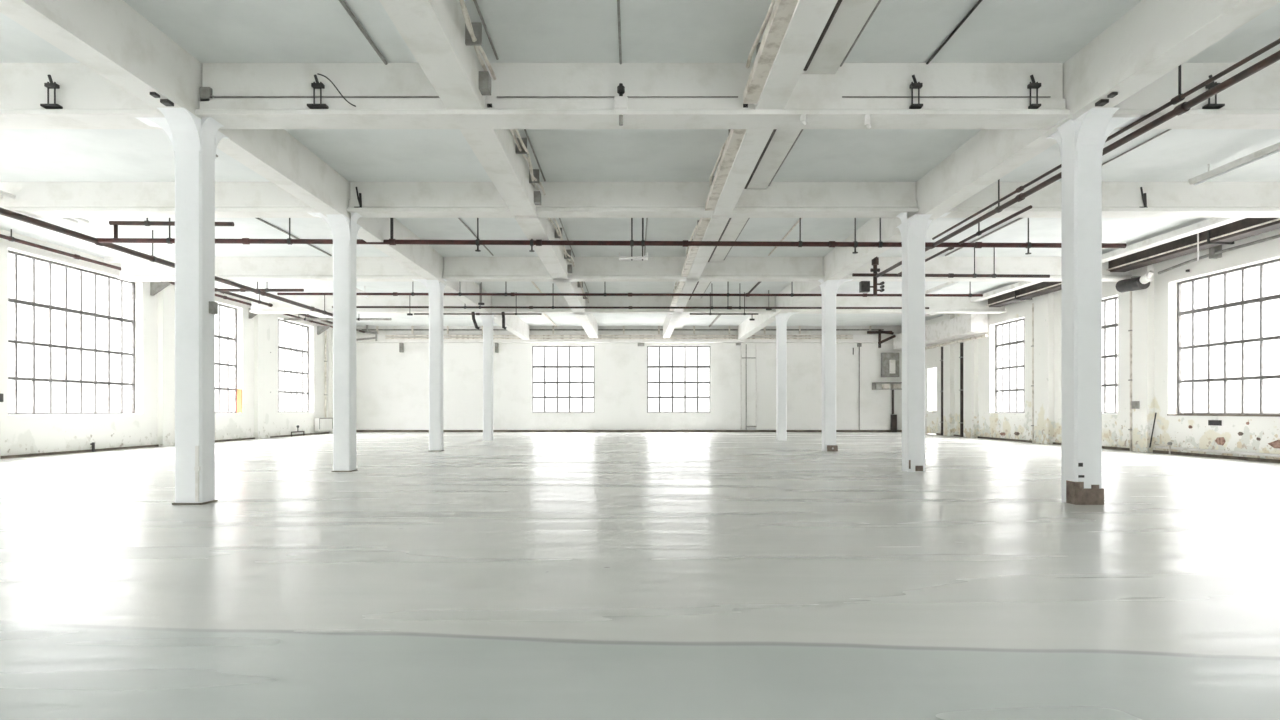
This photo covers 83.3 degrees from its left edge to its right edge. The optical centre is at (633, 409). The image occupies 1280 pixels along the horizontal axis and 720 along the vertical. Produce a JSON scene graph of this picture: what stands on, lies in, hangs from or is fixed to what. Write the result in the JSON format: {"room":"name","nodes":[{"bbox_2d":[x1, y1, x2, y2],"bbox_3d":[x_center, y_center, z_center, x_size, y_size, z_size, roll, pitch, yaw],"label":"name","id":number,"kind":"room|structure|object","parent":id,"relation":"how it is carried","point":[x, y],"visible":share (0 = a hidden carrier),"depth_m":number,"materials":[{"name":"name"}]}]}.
{"room":"empty warehouse","nodes":[
{"label":"empty warehouse","id":0,"kind":"room"},
{"bbox_2d":[0,229,332,455],"bbox_3d":[-13.005,-1.340,13.050,0.490,4.680,38.100,0,0,0],"label":"wall","id":1,"kind":"structure","parent":0,"point":[257,368],"depth_m":19.45,"materials":[{"name":"paint"}]},
{"bbox_2d":[8,250,143,415],"bbox_3d":[-13.015,-1.604,16.870,0.290,3.472,4.060,0,0,0],"label":"window","id":2,"kind":"structure","parent":1,"relation":"in","point":[15,300],"depth_m":17.04,"materials":[{"name":"metal"}]},
{"bbox_2d":[150,282,169,295],"bbox_3d":[-12.650,-3.225,19.230,0.500,0.350,0.060,0,0,0],"label":"wall bracket","id":3,"kind":"object","parent":1,"relation":"attached to","point":[155,287],"visible":1,"depth_m":19.20,"materials":[{"name":"paint"}]},
{"bbox_2d":[0,432,328,458],"bbox_3d":[-12.885,0.973,13.050,0.030,0.055,38.100,0,0,0],"label":"baseboard","id":4,"kind":"structure","parent":1,"relation":"attached to","point":[144,446],"depth_m":17.60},
{"bbox_2d":[215,304,243,413],"bbox_3d":[-13.015,-1.604,22.325,0.290,3.472,2.850,0,0,0],"label":"window","id":5,"kind":"structure","parent":1,"relation":"in","point":[227,338],"depth_m":23.28,"materials":[{"name":"metal"}]},
{"bbox_2d":[278,319,313,412],"bbox_3d":[-13.015,-1.604,27.550,0.290,3.472,2.900,0,0,0],"label":"window","id":6,"kind":"structure","parent":1,"relation":"in","point":[285,348],"depth_m":27.56,"materials":[{"name":"metal"}]},
{"bbox_2d":[315,418,332,430],"bbox_3d":[-12.768,0.610,29.650,0.205,0.540,1.300,0,0,0],"label":"electrical box","id":7,"kind":"object","parent":1,"relation":"attached to","point":[321,424],"visible":0.98,"depth_m":29.40,"materials":[{"name":"paint"}]},
{"bbox_2d":[324,330,326,417],"bbox_3d":[-12.850,-1.485,30.000,0.100,3.630,0.100,0,0,0],"label":"pipe","id":8,"kind":"object","parent":1,"relation":"attached to","point":[325,361],"visible":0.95,"depth_m":29.97,"materials":[{"name":"grey metal"}]},
{"bbox_2d":[356,343,901,429],"bbox_3d":[-0.400,-1.340,32.275,25.700,4.680,0.350,0,0,0],"label":"wall","id":9,"kind":"structure","parent":0,"point":[392,386],"depth_m":32.10,"materials":[{"name":"paint"}]},
{"bbox_2d":[532,346,594,412],"bbox_3d":[-3.155,-1.339,32.180,2.790,3.002,0.160,0,0,0],"label":"window","id":10,"kind":"structure","parent":9,"relation":"in","point":[533,366],"depth_m":32.20,"materials":[{"name":"metal"}]},
{"bbox_2d":[356,430,901,431],"bbox_3d":[-0.400,0.955,32.085,24.940,0.090,0.030,0,0,0],"label":"baseboard","id":11,"kind":"structure","parent":9,"relation":"attached to","point":[356,430],"depth_m":32.07,"materials":[{"name":"paint"}]},
{"bbox_2d":[356,326,901,342],"bbox_3d":[-0.400,-3.325,31.855,24.600,0.710,0.470,0,0,0],"label":"header beam","id":12,"kind":"structure","parent":9,"relation":"attached to","point":[858,336],"depth_m":31.78,"materials":[{"name":"paint"}]},
{"bbox_2d":[385,338,852,338],"bbox_3d":[-0.650,-3.120,31.560,20.500,0.067,0.070,0,0,0],"label":"pipe","id":13,"kind":"object","parent":12,"relation":"attached to","point":[385,338],"visible":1,"depth_m":31.53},
{"bbox_2d":[385,335,852,335],"bbox_3d":[-0.650,-3.240,31.560,20.500,0.067,0.070,0,0,0],"label":"pipe","id":14,"kind":"object","parent":12,"relation":"attached to","point":[385,335],"visible":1,"depth_m":31.53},
{"bbox_2d":[362,326,883,333],"bbox_3d":[-0.500,-3.520,31.740,23.000,0.067,0.070,0,0,0],"label":"pipe","id":15,"kind":"object","parent":12,"relation":"attached to","point":[362,329],"visible":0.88,"depth_m":31.74,"materials":[{"name":"grey metal"}]},
{"bbox_2d":[867,329,895,347],"bbox_3d":[10.805,-3.100,31.412,1.210,0.800,0.475,0,0,26],"label":"bracket","id":16,"kind":"object","parent":12,"relation":"attached to","point":[879,332],"visible":1,"depth_m":31.41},
{"bbox_2d":[647,346,709,412],"bbox_3d":[2.000,-1.339,32.180,2.840,3.002,0.160,0,0,0],"label":"window","id":17,"kind":"structure","parent":9,"relation":"in","point":[659,366],"depth_m":32.20,"materials":[{"name":"metal"}]},
{"bbox_2d":[872,353,901,413],"bbox_3d":[11.225,-1.155,31.845,1.250,2.730,0.490,0,0,0],"label":"board","id":18,"kind":"object","parent":9,"relation":"attached to","point":[889,361],"visible":0.98,"depth_m":31.86,"materials":[{"name":"grey metal"}]},
{"bbox_2d":[872,382,901,389],"bbox_3d":[11.225,-1.040,31.845,1.250,0.320,0.490,0,0,0],"label":"shelf","id":19,"kind":"object","parent":18,"relation":"attached to","point":[885,385],"depth_m":31.66,"materials":[{"name":"grey metal"}]},
{"bbox_2d":[0,432,1279,719],"bbox_3d":[-0.400,1.125,13.050,25.800,0.250,38.900,0,0,0],"label":"floor","id":20,"kind":"structure","parent":0,"point":[513,575],"depth_m":4.16,"materials":[{"name":"concrete"}]},
{"bbox_2d":[135,108,228,504],"bbox_3d":[-4.860,-1.040,7.710,0.810,4.080,0.830,0,0,0],"label":"column","id":21,"kind":"structure","parent":20,"relation":"on","point":[195,140],"depth_m":7.58,"materials":[{"name":"paint"}]},
{"bbox_2d":[308,213,362,471],"bbox_3d":[-4.860,-1.085,11.700,0.810,4.170,0.830,0,0,0],"label":"column","id":22,"kind":"structure","parent":20,"relation":"on","point":[344,230],"depth_m":11.56,"materials":[{"name":"paint"}]},
{"bbox_2d":[412,279,446,450],"bbox_3d":[-4.940,-1.065,17.400,0.810,4.130,0.830,0,0,0],"label":"column","id":23,"kind":"structure","parent":20,"relation":"on","point":[435,288],"depth_m":17.26,"materials":[{"name":"paint"}]},
{"bbox_2d":[470,312,494,440],"bbox_3d":[-4.880,-1.065,23.300,0.810,4.130,0.830,0,0,0],"label":"column","id":24,"kind":"structure","parent":20,"relation":"on","point":[487,320],"depth_m":23.16,"materials":[{"name":"paint"}]},
{"bbox_2d":[741,344,756,429],"bbox_3d":[5.100,-0.995,32.009,0.724,3.810,0.078,0,0,0],"label":"pipe","id":25,"kind":"object","parent":20,"relation":"on","point":[746,357],"visible":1,"depth_m":31.99,"materials":[{"name":"white metal"}]},
{"bbox_2d":[774,312,799,440],"bbox_3d":[4.930,-1.065,23.300,0.810,4.130,0.830,0,0,0],"label":"column","id":26,"kind":"structure","parent":20,"relation":"on","point":[781,318],"depth_m":23.16,"materials":[{"name":"paint"}]},
{"bbox_2d":[818,279,852,450],"bbox_3d":[4.870,-1.065,17.400,0.810,4.130,0.830,0,0,0],"label":"column","id":27,"kind":"structure","parent":20,"relation":"on","point":[829,288],"depth_m":17.26,"materials":[{"name":"paint"}]},
{"bbox_2d":[896,213,949,471],"bbox_3d":[4.700,-1.085,11.700,0.810,4.170,0.830,0,0,0],"label":"column","id":28,"kind":"structure","parent":20,"relation":"on","point":[913,230],"depth_m":11.56,"materials":[{"name":"paint"}]},
{"bbox_2d":[1047,108,1141,504],"bbox_3d":[4.950,-1.040,7.710,0.810,4.080,0.830,0,0,0],"label":"column","id":29,"kind":"structure","parent":20,"relation":"on","point":[1081,140],"depth_m":7.58,"materials":[{"name":"paint"}]},
{"bbox_2d":[0,0,1279,325],"bbox_3d":[-0.400,-3.830,13.050,25.800,0.300,38.900,0,0,0],"label":"ceiling","id":30,"kind":"structure","parent":0,"point":[211,31],"depth_m":9.99,"materials":[{"name":"paint"}]},
{"bbox_2d":[0,207,332,316],"bbox_3d":[-9.860,-3.350,14.750,0.138,0.659,20.500,0,0,0],"label":"pipe","id":31,"kind":"object","parent":30,"relation":"hanging from","point":[4,212],"visible":0.74,"depth_m":13.95,"materials":[{"name":"black metal"}]},
{"bbox_2d":[0,229,332,327],"bbox_3d":[-12.700,-3.553,17.900,0.108,0.254,26.800,0,0,0],"label":"pipe","id":32,"kind":"object","parent":30,"relation":"hanging from","point":[9,238],"visible":0.53,"depth_m":16.48,"materials":[{"name":"black metal"}]},
{"bbox_2d":[109,218,233,225],"bbox_3d":[-8.475,-3.516,13.200,2.251,0.327,0.104,0,0,0],"label":"pipe","id":33,"kind":"object","parent":30,"relation":"hanging from","point":[141,223],"visible":0.5,"depth_m":13.16,"materials":[{"name":"black metal"}]},
{"bbox_2d":[215,288,303,291],"bbox_3d":[-10.650,-3.438,19.600,3.300,0.484,0.108,0,0,0],"label":"pipe","id":34,"kind":"object","parent":30,"relation":"hanging from","point":[265,289],"visible":0.51,"depth_m":19.56,"materials":[{"name":"black metal"}]},
{"bbox_2d":[0,0,529,339],"bbox_3d":[-4.730,-3.370,13.050,0.300,0.620,38.100,0,0,0],"label":"girder","id":35,"kind":"object","parent":30,"relation":"attached to","point":[110,38],"visible":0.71,"depth_m":7.34,"materials":[{"name":"paint"}]},
{"bbox_2d":[215,288,364,332],"bbox_3d":[-11.700,-3.490,24.500,0.118,0.379,13.400,0,0,0],"label":"pipe","id":36,"kind":"object","parent":30,"relation":"hanging from","point":[259,301],"visible":0.51,"depth_m":22.48,"materials":[{"name":"black metal"}]},
{"bbox_2d":[256,218,331,255],"bbox_3d":[-7.200,-3.660,14.525,0.040,0.040,5.150,0,0,0],"label":"conduit","id":37,"kind":"object","parent":30,"relation":"attached to","point":[291,235],"visible":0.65,"depth_m":15.02,"materials":[{"name":"grey metal"}]},
{"bbox_2d":[283,314,391,320],"bbox_3d":[-10.500,-3.413,25.500,3.800,0.534,0.108,0,0,0],"label":"pipe","id":38,"kind":"object","parent":30,"relation":"hanging from","point":[305,318],"visible":0.58,"depth_m":25.47,"materials":[{"name":"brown metal"}]},
{"bbox_2d":[339,0,387,64],"bbox_3d":[-2.620,-3.660,5.430,0.036,0.036,4.360,0,0,0],"label":"conduit","id":39,"kind":"object","parent":30,"relation":"attached to","point":[342,2],"visible":1,"depth_m":6.94,"materials":[{"name":"grey metal"}]},
{"bbox_2d":[414,292,541,314],"bbox_3d":[-4.900,-3.322,22.600,4.000,0.716,0.072,0,0,0],"label":"pipe","id":40,"kind":"object","parent":30,"relation":"hanging from","point":[516,313],"visible":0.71,"depth_m":22.59,"materials":[{"name":"black metal"}]},
{"bbox_2d":[379,0,597,337],"bbox_3d":[-1.760,-3.405,12.800,0.380,0.550,37.600,0,0,0],"label":"beam","id":41,"kind":"structure","parent":30,"relation":"attached to","point":[433,31],"depth_m":7.34,"materials":[{"name":"paint"}]},
{"bbox_2d":[459,0,498,79],"bbox_3d":[-1.486,-3.523,5.380,0.167,0.282,4.220,0,0,0],"label":"cable bundle","id":42,"kind":"object","parent":41,"relation":"attached to","point":[473,30],"visible":0.98,"depth_m":6.70,"materials":[{"name":"grey metal"}]},
{"bbox_2d":[479,71,490,94],"bbox_3d":[-1.520,-3.330,7.350,0.100,0.180,0.160,0,0,0],"label":"junction box","id":43,"kind":"object","parent":41,"relation":"attached to","point":[484,76],"visible":1,"depth_m":7.27,"materials":[{"name":"grey metal"}]},
{"bbox_2d":[510,129,545,194],"bbox_3d":[-1.486,-3.523,9.665,0.168,0.282,3.630,0,0,0],"label":"cable bundle","id":44,"kind":"object","parent":41,"relation":"attached to","point":[521,143],"visible":0.66,"depth_m":9.88,"materials":[{"name":"grey metal"}]},
{"bbox_2d":[548,218,574,265],"bbox_3d":[-1.486,-3.523,14.510,0.168,0.282,5.340,0,0,0],"label":"cable bundle","id":45,"kind":"object","parent":41,"relation":"attached to","point":[558,231],"visible":0.68,"depth_m":14.44,"materials":[{"name":"grey metal"}]},
{"bbox_2d":[98,218,1126,254],"bbox_3d":[-0.400,-3.266,13.200,18.800,0.828,0.118,0,0,0],"label":"pipe","id":46,"kind":"object","parent":30,"relation":"hanging from","point":[685,243],"depth_m":13.16,"materials":[{"name":"black metal"}]},
{"bbox_2d":[104,257,1132,281],"bbox_3d":[-0.410,-3.405,17.400,24.700,0.550,0.400,0,0,0],"label":"cross beam","id":47,"kind":"structure","parent":30,"relation":"attached to","point":[133,269],"depth_m":17.33,"materials":[{"name":"paint"}]},
{"bbox_2d":[617,0,621,63],"bbox_3d":[-0.140,-3.660,5.430,0.026,0.026,4.360,0,0,0],"label":"conduit","id":48,"kind":"object","parent":30,"relation":"attached to","point":[618,1],"visible":1,"depth_m":6.94,"materials":[{"name":"grey metal"}]},
{"bbox_2d":[239,296,1005,313],"bbox_3d":[-0.410,-3.405,23.300,24.700,0.550,0.400,0,0,0],"label":"cross beam","id":49,"kind":"structure","parent":30,"relation":"attached to","point":[937,305],"depth_m":23.23,"materials":[{"name":"paint"}]},
{"bbox_2d":[277,282,982,296],"bbox_3d":[-0.100,-3.293,18.600,18.200,0.774,0.094,0,0,0],"label":"pipe","id":50,"kind":"object","parent":30,"relation":"hanging from","point":[393,293],"visible":0.81,"depth_m":18.57,"materials":[{"name":"black metal"}]},
{"bbox_2d":[332,306,928,308],"bbox_3d":[-0.100,-3.300,21.000,17.400,0.759,0.088,0,0,0],"label":"pipe","id":51,"kind":"object","parent":30,"relation":"hanging from","point":[464,307],"visible":0.71,"depth_m":20.97,"materials":[{"name":"black metal"}]},
{"bbox_2d":[619,246,647,259],"bbox_3d":[-0.010,-3.230,13.410,0.540,0.900,0.180,0,0,0],"label":"tray","id":52,"kind":"object","parent":30,"relation":"hanging from","point":[631,257],"visible":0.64,"depth_m":13.34,"materials":[{"name":"white metal"}]},
{"bbox_2d":[619,253,647,259],"bbox_3d":[-0.010,-2.850,13.410,0.540,0.100,0.180,0,0,0],"label":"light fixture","id":53,"kind":"object","parent":52,"relation":"on","point":[620,258],"depth_m":13.34,"materials":[{"name":"white metal"}]},
{"bbox_2d":[0,63,1279,128],"bbox_3d":[-0.410,-3.380,7.710,24.700,0.600,0.400,0,0,0],"label":"cross beam","id":54,"kind":"structure","parent":30,"relation":"attached to","point":[88,100],"depth_m":7.64,"materials":[{"name":"paint"}]},
{"bbox_2d":[40,75,62,108],"bbox_3d":[-6.111,-3.342,7.562,0.180,0.345,0.095,0,0,0],"label":"rod bracket","id":55,"kind":"object","parent":54,"relation":"attached to","point":[51,85],"visible":0.96,"depth_m":7.55,"materials":[{"name":"black metal"}]},
{"bbox_2d":[200,87,211,100],"bbox_3d":[-4.525,-3.325,7.615,0.110,0.160,0.050,0,0,0],"label":"junction box","id":56,"kind":"object","parent":54,"relation":"attached to","point":[205,92],"visible":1,"depth_m":7.59,"materials":[{"name":"grey metal"}]},
{"bbox_2d":[211,95,439,97],"bbox_3d":[-3.271,-3.325,7.610,2.603,0.060,0.020,0,0,0],"label":"conduit","id":57,"kind":"object","parent":54,"relation":"attached to","point":[211,95],"visible":0.79,"depth_m":7.60,"materials":[{"name":"grey metal"}]},
{"bbox_2d":[307,73,355,108],"bbox_3d":[-3.167,-3.348,7.562,0.502,0.356,0.095,0,0,0],"label":"rod bracket","id":58,"kind":"object","parent":54,"relation":"attached to","point":[317,85],"visible":0.96,"depth_m":7.55,"materials":[{"name":"black metal"}]},
{"bbox_2d":[497,96,737,97],"bbox_3d":[-0.175,-3.305,7.610,2.550,0.016,0.016,0,0,0],"label":"conduit","id":59,"kind":"object","parent":54,"relation":"attached to","point":[497,96],"visible":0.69,"depth_m":7.60,"materials":[{"name":"grey metal"}]},
{"bbox_2d":[614,83,627,125],"bbox_3d":[-0.137,-3.195,7.560,0.140,0.430,0.160,0,0,0],"label":"junction box","id":60,"kind":"object","parent":54,"relation":"attached to","point":[620,102],"visible":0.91,"depth_m":7.49,"materials":[{"name":"white metal"}]},
{"bbox_2d":[909,75,922,108],"bbox_3d":[2.961,-3.342,7.562,0.120,0.345,0.095,0,0,0],"label":"rod bracket","id":61,"kind":"object","parent":54,"relation":"attached to","point":[915,85],"visible":0.91,"depth_m":7.55,"materials":[{"name":"black metal"}]},
{"bbox_2d":[842,96,1050,97],"bbox_3d":[3.300,-3.305,7.610,2.200,0.016,0.016,0,0,0],"label":"conduit","id":62,"kind":"object","parent":54,"relation":"attached to","point":[842,96],"visible":1,"depth_m":7.60,"materials":[{"name":"grey metal"}]},
{"bbox_2d":[1027,75,1040,108],"bbox_3d":[4.203,-3.342,7.562,0.120,0.345,0.095,0,0,0],"label":"rod bracket","id":63,"kind":"object","parent":54,"relation":"attached to","point":[1034,85],"visible":0.89,"depth_m":7.55,"materials":[{"name":"black metal"}]},
{"bbox_2d":[925,218,1244,316],"bbox_3d":[10.975,-3.535,15.750,0.250,0.130,22.500,0,0,0],"label":"white trunking","id":64,"kind":"object","parent":54,"relation":"attached to","point":[1211,223],"visible":0.44,"depth_m":15.24,"materials":[{"name":"metal"}]},
{"bbox_2d":[1202,75,1224,108],"bbox_3d":[6.080,-3.342,7.562,0.180,0.345,0.095,0,0,0],"label":"rod bracket","id":65,"kind":"object","parent":54,"relation":"attached to","point":[1212,84],"visible":0.57,"depth_m":7.55,"materials":[{"name":"black metal"}]},
{"bbox_2d":[0,182,1279,217],"bbox_3d":[-0.410,-3.425,11.700,24.700,0.510,0.400,0,0,0],"label":"cross beam","id":66,"kind":"structure","parent":30,"relation":"attached to","point":[32,199],"depth_m":11.63,"materials":[{"name":"paint"}]},
{"bbox_2d":[1158,234,1279,273],"bbox_3d":[11.945,-3.160,12.177,0.110,0.177,8.354,0,0,0],"label":"conduit","id":67,"kind":"object","parent":66,"relation":"attached to","point":[1275,236],"visible":0.88,"depth_m":14.54,"materials":[{"name":"grey metal"}]},
{"bbox_2d":[690,292,757,314],"bbox_3d":[2.825,-3.323,22.600,2.150,0.714,0.068,0,0,0],"label":"pipe","id":68,"kind":"object","parent":30,"relation":"hanging from","point":[710,313],"visible":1,"depth_m":22.59,"materials":[{"name":"black metal"}]},
{"bbox_2d":[663,0,837,337],"bbox_3d":[1.415,-3.405,12.800,0.290,0.550,37.600,0,0,0],"label":"beam","id":69,"kind":"structure","parent":30,"relation":"attached to","point":[809,18],"depth_m":7.39,"materials":[{"name":"paint"}]},
{"bbox_2d":[669,282,684,310],"bbox_3d":[1.200,-3.215,20.320,0.140,0.110,5.420,0,0,0],"label":"cable tray","id":70,"kind":"object","parent":69,"relation":"attached to","point":[680,285],"visible":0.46,"depth_m":20.11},
{"bbox_2d":[681,218,710,276],"bbox_3d":[1.200,-3.215,14.520,0.140,0.110,5.220,0,0,0],"label":"cable tray","id":71,"kind":"object","parent":69,"relation":"attached to","point":[703,223],"visible":0.89,"depth_m":14.04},
{"bbox_2d":[709,129,730,187],"bbox_3d":[1.205,-3.460,9.691,0.130,0.280,3.583,0,0,0],"label":"fluorescent light","id":72,"kind":"object","parent":69,"relation":"attached to","point":[723,147],"visible":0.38,"depth_m":10.19,"materials":[{"name":"grey metal"}]},
{"bbox_2d":[705,129,746,210],"bbox_3d":[1.200,-3.215,9.675,0.140,0.110,3.510,0,0,0],"label":"cable tray","id":73,"kind":"object","parent":69,"relation":"attached to","point":[735,137],"visible":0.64,"depth_m":9.40,"materials":[{"name":"metal"}]},
{"bbox_2d":[746,0,774,67],"bbox_3d":[1.205,-3.460,5.404,0.130,0.280,4.175,0,0,0],"label":"fluorescent light","id":74,"kind":"object","parent":69,"relation":"attached to","point":[757,43],"visible":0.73,"depth_m":6.69,"materials":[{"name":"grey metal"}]},
{"bbox_2d":[743,0,797,103],"bbox_3d":[1.200,-3.215,5.390,0.140,0.110,4.100,0,0,0],"label":"cable tray","id":75,"kind":"object","parent":69,"relation":"attached to","point":[782,12],"visible":1,"depth_m":6.32,"materials":[{"name":"metal"}]},
{"bbox_2d":[675,0,878,327],"bbox_3d":[1.880,-3.620,12.800,0.500,0.120,37.580,0,0,0],"label":"panel strip","id":76,"kind":"object","parent":30,"relation":"attached to","point":[851,16],"visible":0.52,"depth_m":7.56,"materials":[{"name":"paint"}]},
{"bbox_2d":[689,0,841,299],"bbox_3d":[1.775,-3.535,13.165,0.048,0.048,19.790,0,0,0],"label":"conduit","id":77,"kind":"object","parent":76,"relation":"attached to","point":[838,3],"visible":0.48,"depth_m":7.34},
{"bbox_2d":[701,0,880,297],"bbox_3d":[2.145,-3.570,13.165,0.026,0.026,19.790,0,0,0],"label":"conduit","id":78,"kind":"object","parent":76,"relation":"attached to","point":[879,1],"visible":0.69,"depth_m":7.38,"materials":[{"name":"grey metal"}]},
{"bbox_2d":[925,282,958,293],"bbox_3d":[8.600,-3.522,20.400,0.150,0.315,2.800,0,0,0],"label":"light","id":79,"kind":"object","parent":30,"relation":"hanging from","point":[947,284],"visible":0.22,"depth_m":20.12,"materials":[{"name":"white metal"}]},
{"bbox_2d":[852,247,1049,277],"bbox_3d":[7.175,-3.330,16.300,4.450,0.700,0.100,0,0,0],"label":"pipe","id":80,"kind":"object","parent":30,"relation":"hanging from","point":[950,275],"visible":0.72,"depth_m":16.27,"materials":[{"name":"black metal"}]},
{"bbox_2d":[859,257,884,295],"bbox_3d":[5.428,-3.050,16.420,0.535,0.900,0.160,0,0,0],"label":"valve","id":81,"kind":"object","parent":80,"relation":"hanging from","point":[864,286],"visible":0.94,"depth_m":16.38,"materials":[{"name":"black metal"}]},
{"bbox_2d":[926,0,981,63],"bbox_3d":[3.100,-3.660,5.430,0.026,0.026,4.360,0,0,0],"label":"conduit","id":82,"kind":"object","parent":30,"relation":"attached to","point":[979,1],"visible":1,"depth_m":6.94,"materials":[{"name":"black metal"}]},
{"bbox_2d":[897,205,1031,275],"bbox_3d":[5.950,-3.340,13.500,0.080,0.680,5.400,0,0,0],"label":"gas pipe","id":83,"kind":"object","parent":30,"relation":"hanging from","point":[979,232],"visible":0.74,"depth_m":12.33,"materials":[{"name":"black metal"}]},
{"bbox_2d":[945,218,1022,255],"bbox_3d":[7.400,-3.660,14.525,0.040,0.040,5.150,0,0,0],"label":"conduit","id":84,"kind":"object","parent":30,"relation":"attached to","point":[1018,219],"visible":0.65,"depth_m":14.98,"materials":[{"name":"grey metal"}]},
{"bbox_2d":[737,0,1279,339],"bbox_3d":[4.700,-3.370,13.050,0.300,0.620,38.100,0,0,0],"label":"girder","id":85,"kind":"object","parent":30,"relation":"attached to","point":[1153,38],"visible":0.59,"depth_m":7.35,"materials":[{"name":"paint"}]},
{"bbox_2d":[876,50,1279,277],"bbox_3d":[5.500,-3.325,10.250,0.100,0.710,12.100,0,0,0],"label":"gas pipe","id":86,"kind":"object","parent":30,"relation":"hanging from","point":[1183,107],"visible":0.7,"depth_m":7.71,"materials":[{"name":"black metal"}]},
{"bbox_2d":[932,38,1279,239],"bbox_3d":[5.360,-3.353,8.550,0.068,0.654,8.700,0,0,0],"label":"gas pipe","id":87,"kind":"object","parent":30,"relation":"hanging from","point":[1179,97],"visible":0.88,"depth_m":7.20,"materials":[{"name":"black metal"}]},
{"bbox_2d":[1015,230,1233,299],"bbox_3d":[11.590,-3.475,14.725,0.500,0.410,13.450,0,0,0],"label":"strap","id":88,"kind":"object","parent":30,"relation":"hanging from","point":[1208,231],"visible":0.44,"depth_m":14.20,"materials":[{"name":"black metal"}]},
{"bbox_2d":[988,218,1279,306],"bbox_3d":[11.600,-3.440,14.350,0.360,0.280,19.700,0,0,0],"label":"duct","id":89,"kind":"object","parent":88,"relation":"hanging from","point":[1247,222],"visible":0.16,"depth_m":15.41,"materials":[{"name":"metal"}]},
{"bbox_2d":[986,218,1279,305],"bbox_3d":[11.380,-3.360,14.250,0.036,0.036,19.500,0,0,0],"label":"conduit","id":90,"kind":"object","parent":89,"relation":"attached to","point":[1274,220],"visible":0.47,"depth_m":15.25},
{"bbox_2d":[1188,142,1279,185],"bbox_3d":[8.620,-3.557,8.250,0.150,0.245,5.700,0,0,0],"label":"light","id":91,"kind":"object","parent":30,"relation":"hanging from","point":[1271,150],"visible":1,"depth_m":10.25,"materials":[{"name":"white metal"}]},
{"bbox_2d":[925,229,1279,459],"bbox_3d":[12.195,-1.340,13.050,0.510,4.680,38.100,0,0,0],"label":"wall","id":92,"kind":"structure","parent":0,"point":[1154,308],"depth_m":17.58,"materials":[{"name":"paint"}]},
{"bbox_2d":[925,366,936,433],"bbox_3d":[12.153,-0.375,29.350,0.174,2.750,1.200,0,0,0],"label":"door","id":93,"kind":"structure","parent":92,"relation":"in","point":[930,416],"depth_m":29.81,"materials":[{"name":"paint"}]},
{"bbox_2d":[893,314,987,349],"bbox_3d":[11.635,-2.935,27.900,0.570,0.630,7.300,0,0,0],"label":"bulkhead","id":94,"kind":"object","parent":92,"relation":"attached to","point":[968,324],"visible":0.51,"depth_m":25.66,"materials":[{"name":"paint"}]},
{"bbox_2d":[940,347,942,434],"bbox_3d":[12.023,-0.725,28.050,0.150,3.450,0.150,0,0,0],"label":"pipe","id":95,"kind":"object","parent":92,"relation":"attached to","point":[941,360],"visible":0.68,"depth_m":28.00,"materials":[{"name":"grey metal"}]},
{"bbox_2d":[925,334,987,349],"bbox_3d":[11.900,-2.500,27.900,0.100,0.095,7.200,0,0,0],"label":"pipe","id":96,"kind":"object","parent":92,"relation":"attached to","point":[984,335],"visible":0.66,"depth_m":26.36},
{"bbox_2d":[959,343,962,436],"bbox_3d":[12.013,-0.725,26.350,0.170,3.450,0.150,0,0,0],"label":"pipe","id":97,"kind":"object","parent":92,"relation":"attached to","point":[961,344],"visible":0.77,"depth_m":26.30,"materials":[{"name":"grey metal"}]},
{"bbox_2d":[991,318,1024,413],"bbox_3d":[12.215,-1.374,23.400,0.290,3.012,2.200,0,0,0],"label":"window","id":98,"kind":"structure","parent":92,"relation":"in","point":[1016,342],"depth_m":23.60,"materials":[{"name":"metal"}]},
{"bbox_2d":[1031,303,1033,442],"bbox_3d":[12.046,-1.100,21.700,0.105,4.200,0.100,0,0,0],"label":"pipe","id":99,"kind":"object","parent":92,"relation":"attached to","point":[1032,346],"visible":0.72,"depth_m":21.67,"materials":[{"name":"grey metal"}]},
{"bbox_2d":[936,433,1279,462],"bbox_3d":[12.085,0.970,13.050,0.030,0.060,38.100,0,0,0],"label":"baseboard","id":100,"kind":"structure","parent":92,"relation":"attached to","point":[1055,443],"depth_m":15.79,"materials":[{"name":"paint"}]},
{"bbox_2d":[1102,296,1117,414],"bbox_3d":[12.215,-1.374,19.050,0.290,3.012,2.100,0,0,0],"label":"window","id":101,"kind":"structure","parent":92,"relation":"in","point":[1115,325],"depth_m":18.58,"materials":[{"name":"metal"}]},
{"bbox_2d":[1128,291,1131,450],"bbox_3d":[12.053,-1.100,17.450,0.091,4.200,0.082,0,0,0],"label":"pipe","id":102,"kind":"object","parent":92,"relation":"attached to","point":[1130,330],"visible":0.6,"depth_m":17.44,"materials":[{"name":"grey metal"}]},
{"bbox_2d":[1116,271,1153,292],"bbox_3d":[11.830,-2.962,16.784,0.520,0.385,1.032,0,0,0],"label":"wall heater","id":103,"kind":"object","parent":92,"relation":"attached to","point":[1134,283],"visible":1,"depth_m":16.68,"materials":[{"name":"black metal"}]},
{"bbox_2d":[1209,245,1221,258],"bbox_3d":[12.010,-3.275,14.875,0.160,0.290,0.150,0,0,0],"label":"junction box","id":104,"kind":"object","parent":92,"relation":"attached to","point":[1212,255],"visible":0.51,"depth_m":14.80,"materials":[{"name":"grey metal"}]},
{"bbox_2d":[1155,446,1279,456],"bbox_3d":[12.040,0.860,10.800,0.060,0.057,11.600,0,0,0],"label":"pipe","id":105,"kind":"object","parent":92,"relation":"attached to","point":[1161,447],"visible":1,"depth_m":14.72,"materials":[{"name":"white metal"}]},
{"bbox_2d":[1167,258,1279,416],"bbox_3d":[12.215,-1.374,14.575,0.290,3.012,3.450,0,0,0],"label":"window","id":106,"kind":"structure","parent":92,"relation":"in","point":[1243,302],"depth_m":14.99,"materials":[{"name":"metal"}]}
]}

